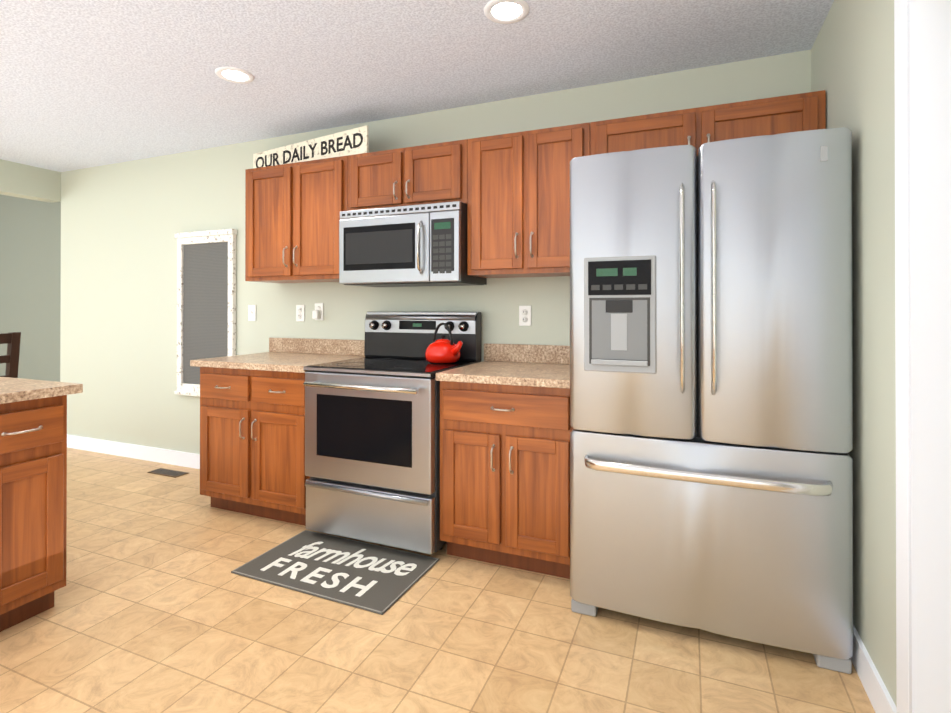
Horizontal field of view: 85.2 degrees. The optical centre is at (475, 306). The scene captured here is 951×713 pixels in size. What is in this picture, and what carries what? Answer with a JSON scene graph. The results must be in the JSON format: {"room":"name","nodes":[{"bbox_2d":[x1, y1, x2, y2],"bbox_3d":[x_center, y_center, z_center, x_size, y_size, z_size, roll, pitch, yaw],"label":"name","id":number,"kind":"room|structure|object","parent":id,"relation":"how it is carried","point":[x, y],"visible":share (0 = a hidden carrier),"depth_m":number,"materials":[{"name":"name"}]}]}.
{"room":"kitchen","nodes":[
{"label":"kitchen","id":0,"kind":"room"},
{"bbox_2d":[0,194,60,381],"bbox_3d":[-6.752,0.023,6.119,6.780,2.440,0.150,0,0,22],"label":"wall","id":1,"kind":"structure","parent":0,"point":[30,270],"depth_m":5.03,"materials":[{"name":"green paint"}]},
{"bbox_2d":[0,159,60,202],"bbox_3d":[-4.731,-1.082,2.338,0.150,0.260,5.000,0,0,22],"label":"wall","id":2,"kind":"structure","parent":0,"point":[19,180],"depth_m":4.41,"materials":[{"name":"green paint"}]},
{"bbox_2d":[0,0,833,171],"bbox_3d":[-4.393,-1.263,2.253,14.100,0.100,8.100,0,0,22],"label":"ceiling","id":3,"kind":"structure","parent":0,"point":[84,84],"depth_m":2.51,"materials":[{"name":"paint"}]},
{"bbox_2d":[215,67,253,83],"bbox_3d":[-1.255,-1.208,2.696,0.188,0.006,0.188,0,0,22],"label":"recessed light","id":4,"kind":"object","parent":3,"relation":"in","point":[235,75],"visible":1,"depth_m":2.69,"materials":[{"name":"white plastic"}]},
{"bbox_2d":[484,0,529,23],"bbox_3d":[0.127,-1.210,2.113,0.188,0.006,0.188,0,0,22],"label":"recessed light","id":5,"kind":"object","parent":3,"relation":"in","point":[505,11],"visible":1,"depth_m":2.11,"materials":[{"name":"white plastic"}]},
{"bbox_2d":[60,50,810,453],"bbox_3d":[-0.965,0.013,3.562,5.870,2.440,0.150,0,0,22],"label":"wall","id":6,"kind":"structure","parent":0,"point":[122,222],"depth_m":3.90,"materials":[{"name":"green paint"}]},
{"bbox_2d":[67,434,199,468],"bbox_3d":[-2.590,1.180,4.141,2.420,0.110,0.014,0,0,22],"label":"baseboard","id":7,"kind":"structure","parent":6,"relation":"attached to","point":[168,456],"depth_m":4.21,"materials":[{"name":"white wood"}]},
{"bbox_2d":[174,229,236,396],"bbox_3d":[-2.039,0.051,3.894,0.604,1.245,0.049,0,0,22],"label":"decor","id":8,"kind":"object","parent":6,"relation":"attached to","point":[206,294],"visible":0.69,"depth_m":3.91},
{"bbox_2d":[248,305,255,320],"bbox_3d":[-1.621,0.043,3.741,0.072,0.116,0.018,0,0,22],"label":"light switch","id":9,"kind":"object","parent":6,"relation":"attached to","point":[251,312],"visible":1,"depth_m":3.74,"materials":[{"name":"white plastic"}]},
{"bbox_2d":[245,156,347,282],"bbox_3d":[-1.083,-0.533,3.337,0.805,0.730,0.352,0,0,22],"label":"upper cabinet","id":10,"kind":"object","parent":6,"relation":"attached to","point":[292,214],"visible":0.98,"depth_m":3.19,"materials":[{"name":"brown wood"}]},
{"bbox_2d":[253,125,368,167],"bbox_3d":[-1.084,-0.982,3.306,1.064,0.160,0.017,0,0,32],"label":"sign","id":11,"kind":"object","parent":10,"relation":"on","point":[354,141],"visible":0.94,"depth_m":3.23,"materials":[{"name":"white wood"}]},
{"bbox_2d":[296,305,304,321],"bbox_3d":[-1.213,0.043,3.577,0.072,0.116,0.010,0,0,22],"label":"electrical outlet","id":12,"kind":"object","parent":6,"relation":"attached to","point":[300,313],"visible":1,"depth_m":3.57,"materials":[{"name":"white plastic"}]},
{"bbox_2d":[312,303,322,319],"bbox_3d":[-1.073,0.032,3.498,0.072,0.116,0.049,0,0,22],"label":"electrical outlet","id":13,"kind":"object","parent":6,"relation":"attached to","point":[317,313],"visible":1,"depth_m":3.50,"materials":[{"name":"white plastic"}]},
{"bbox_2d":[348,139,466,210],"bbox_3d":[-0.354,-0.728,3.035,0.769,0.343,0.352,0,0,22],"label":"upper cabinet","id":14,"kind":"object","parent":6,"relation":"attached to","point":[425,174],"visible":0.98,"depth_m":2.89,"materials":[{"name":"brown wood"}]},
{"bbox_2d":[339,201,486,286],"bbox_3d":[-0.371,-0.340,2.992,0.761,0.424,0.443,0,0,22],"label":"microwave","id":15,"kind":"object","parent":14,"relation":"attached to","point":[414,245],"visible":1,"depth_m":2.82,"materials":[{"name":"silver metal"}]},
{"bbox_2d":[519,306,530,325],"bbox_3d":[0.284,0.050,2.957,0.072,0.116,0.010,0,0,22],"label":"electrical outlet","id":16,"kind":"object","parent":6,"relation":"attached to","point":[524,315],"visible":1,"depth_m":2.95,"materials":[{"name":"white plastic"}]},
{"bbox_2d":[467,122,589,277],"bbox_3d":[0.305,-0.536,2.762,0.650,0.730,0.352,0,0,22],"label":"upper cabinet","id":17,"kind":"object","parent":6,"relation":"attached to","point":[518,204],"visible":0.94,"depth_m":2.64,"materials":[{"name":"brown wood"}]},
{"bbox_2d":[590,90,825,155],"bbox_3d":[1.056,-0.760,2.452,0.971,0.284,0.352,0,0,22],"label":"upper cabinet","id":18,"kind":"object","parent":6,"relation":"attached to","point":[697,128],"visible":0.44,"depth_m":2.30,"materials":[{"name":"brown wood"}]},
{"bbox_2d":[0,447,874,712],"bbox_3d":[-4.393,1.277,2.243,14.100,0.100,8.100,0,0,22],"label":"floor","id":19,"kind":"structure","parent":0,"point":[159,607],"depth_m":1.88,"materials":[{"name":"tile"}]},
{"bbox_2d":[0,332,20,377],"bbox_3d":[-3.036,0.690,2.982,0.505,1.080,0.460,0,0,22],"label":"chair","id":20,"kind":"object","parent":19,"relation":"on","point":[10,359],"visible":0.27,"depth_m":3.07,"materials":[{"name":"brown wood"}]},
{"bbox_2d":[0,389,79,631],"bbox_3d":[-2.391,0.786,1.368,0.910,0.876,1.900,0,0,22],"label":"kitchen island","id":21,"kind":"object","parent":19,"relation":"on","point":[33,476],"depth_m":1.98,"materials":[{"name":"brown wood"}]},
{"bbox_2d":[0,377,82,400],"bbox_3d":[-2.413,0.328,1.376,0.945,0.037,1.975,0,0,22],"label":"island countertop","id":22,"kind":"structure","parent":21,"relation":"on","point":[9,387],"depth_m":2.03,"materials":[{"name":"beige stone"}]},
{"bbox_2d":[147,468,187,477],"bbox_3d":[-2.283,1.230,3.837,0.300,0.006,0.110,0,0,22],"label":"floor vent","id":23,"kind":"object","parent":19,"relation":"in","point":[168,472],"visible":1,"depth_m":3.83,"materials":[{"name":"brown"}]},
{"bbox_2d":[190,337,364,525],"bbox_3d":[-1.185,0.723,3.214,0.858,1.016,0.646,0,0,22],"label":"base cabinet","id":24,"kind":"object","parent":19,"relation":"on","point":[252,434],"visible":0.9,"depth_m":2.96,"materials":[{"name":"brown wood"}]},
{"bbox_2d":[231,530,439,614],"bbox_3d":[-0.651,1.223,2.445,0.838,0.008,0.509,0,0,22],"label":"rug","id":25,"kind":"object","parent":19,"relation":"on","point":[381,580],"visible":1,"depth_m":2.40,"materials":[{"name":"grey fabric"}]},
{"bbox_2d":[303,312,480,554],"bbox_3d":[-0.449,0.629,2.854,0.757,1.202,0.698,0,0,22],"label":"range","id":26,"kind":"object","parent":19,"relation":"on","point":[372,443],"visible":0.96,"depth_m":2.60,"materials":[{"name":"grey metal"}]},
{"bbox_2d":[425,323,462,362],"bbox_3d":[-0.163,0.198,2.893,0.246,0.222,0.202,0,0,22],"label":"kettle","id":27,"kind":"object","parent":26,"relation":"on","point":[442,350],"visible":1,"depth_m":2.83,"materials":[{"name":"red metal"}]},
{"bbox_2d":[436,343,572,578],"bbox_3d":[0.238,0.721,2.626,0.663,1.016,0.646,0,0,22],"label":"base cabinet","id":28,"kind":"object","parent":19,"relation":"on","point":[506,428],"visible":0.9,"depth_m":2.37,"materials":[{"name":"brown wood"}]},
{"bbox_2d":[570,127,852,673],"bbox_3d":[0.941,0.311,2.200,0.950,1.832,0.836,0,0,22],"label":"fridge","id":29,"kind":"object","parent":19,"relation":"on","point":[711,425],"visible":1,"depth_m":1.85,"materials":[{"name":"grey metal"}]},
{"bbox_2d":[811,0,896,706],"bbox_3d":[1.445,0.006,1.907,0.150,2.440,1.365,0,0,22],"label":"wall","id":30,"kind":"structure","parent":0,"point":[852,62],"depth_m":1.63,"materials":[{"name":"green paint"}]},
{"bbox_2d":[850,624,896,712],"bbox_3d":[1.358,1.171,1.906,0.014,0.110,1.125,0,0,22],"label":"baseboard","id":31,"kind":"structure","parent":30,"relation":"attached to","point":[878,694],"depth_m":1.60,"materials":[{"name":"white wood"}]},
{"bbox_2d":[894,0,950,712],"bbox_3d":[1.013,0.152,0.862,0.189,2.140,1.075,0,0,22],"label":"door frame","id":32,"kind":"structure","parent":30,"relation":"attached to","point":[922,53],"depth_m":1.28,"materials":[{"name":"white wood"}]}
]}

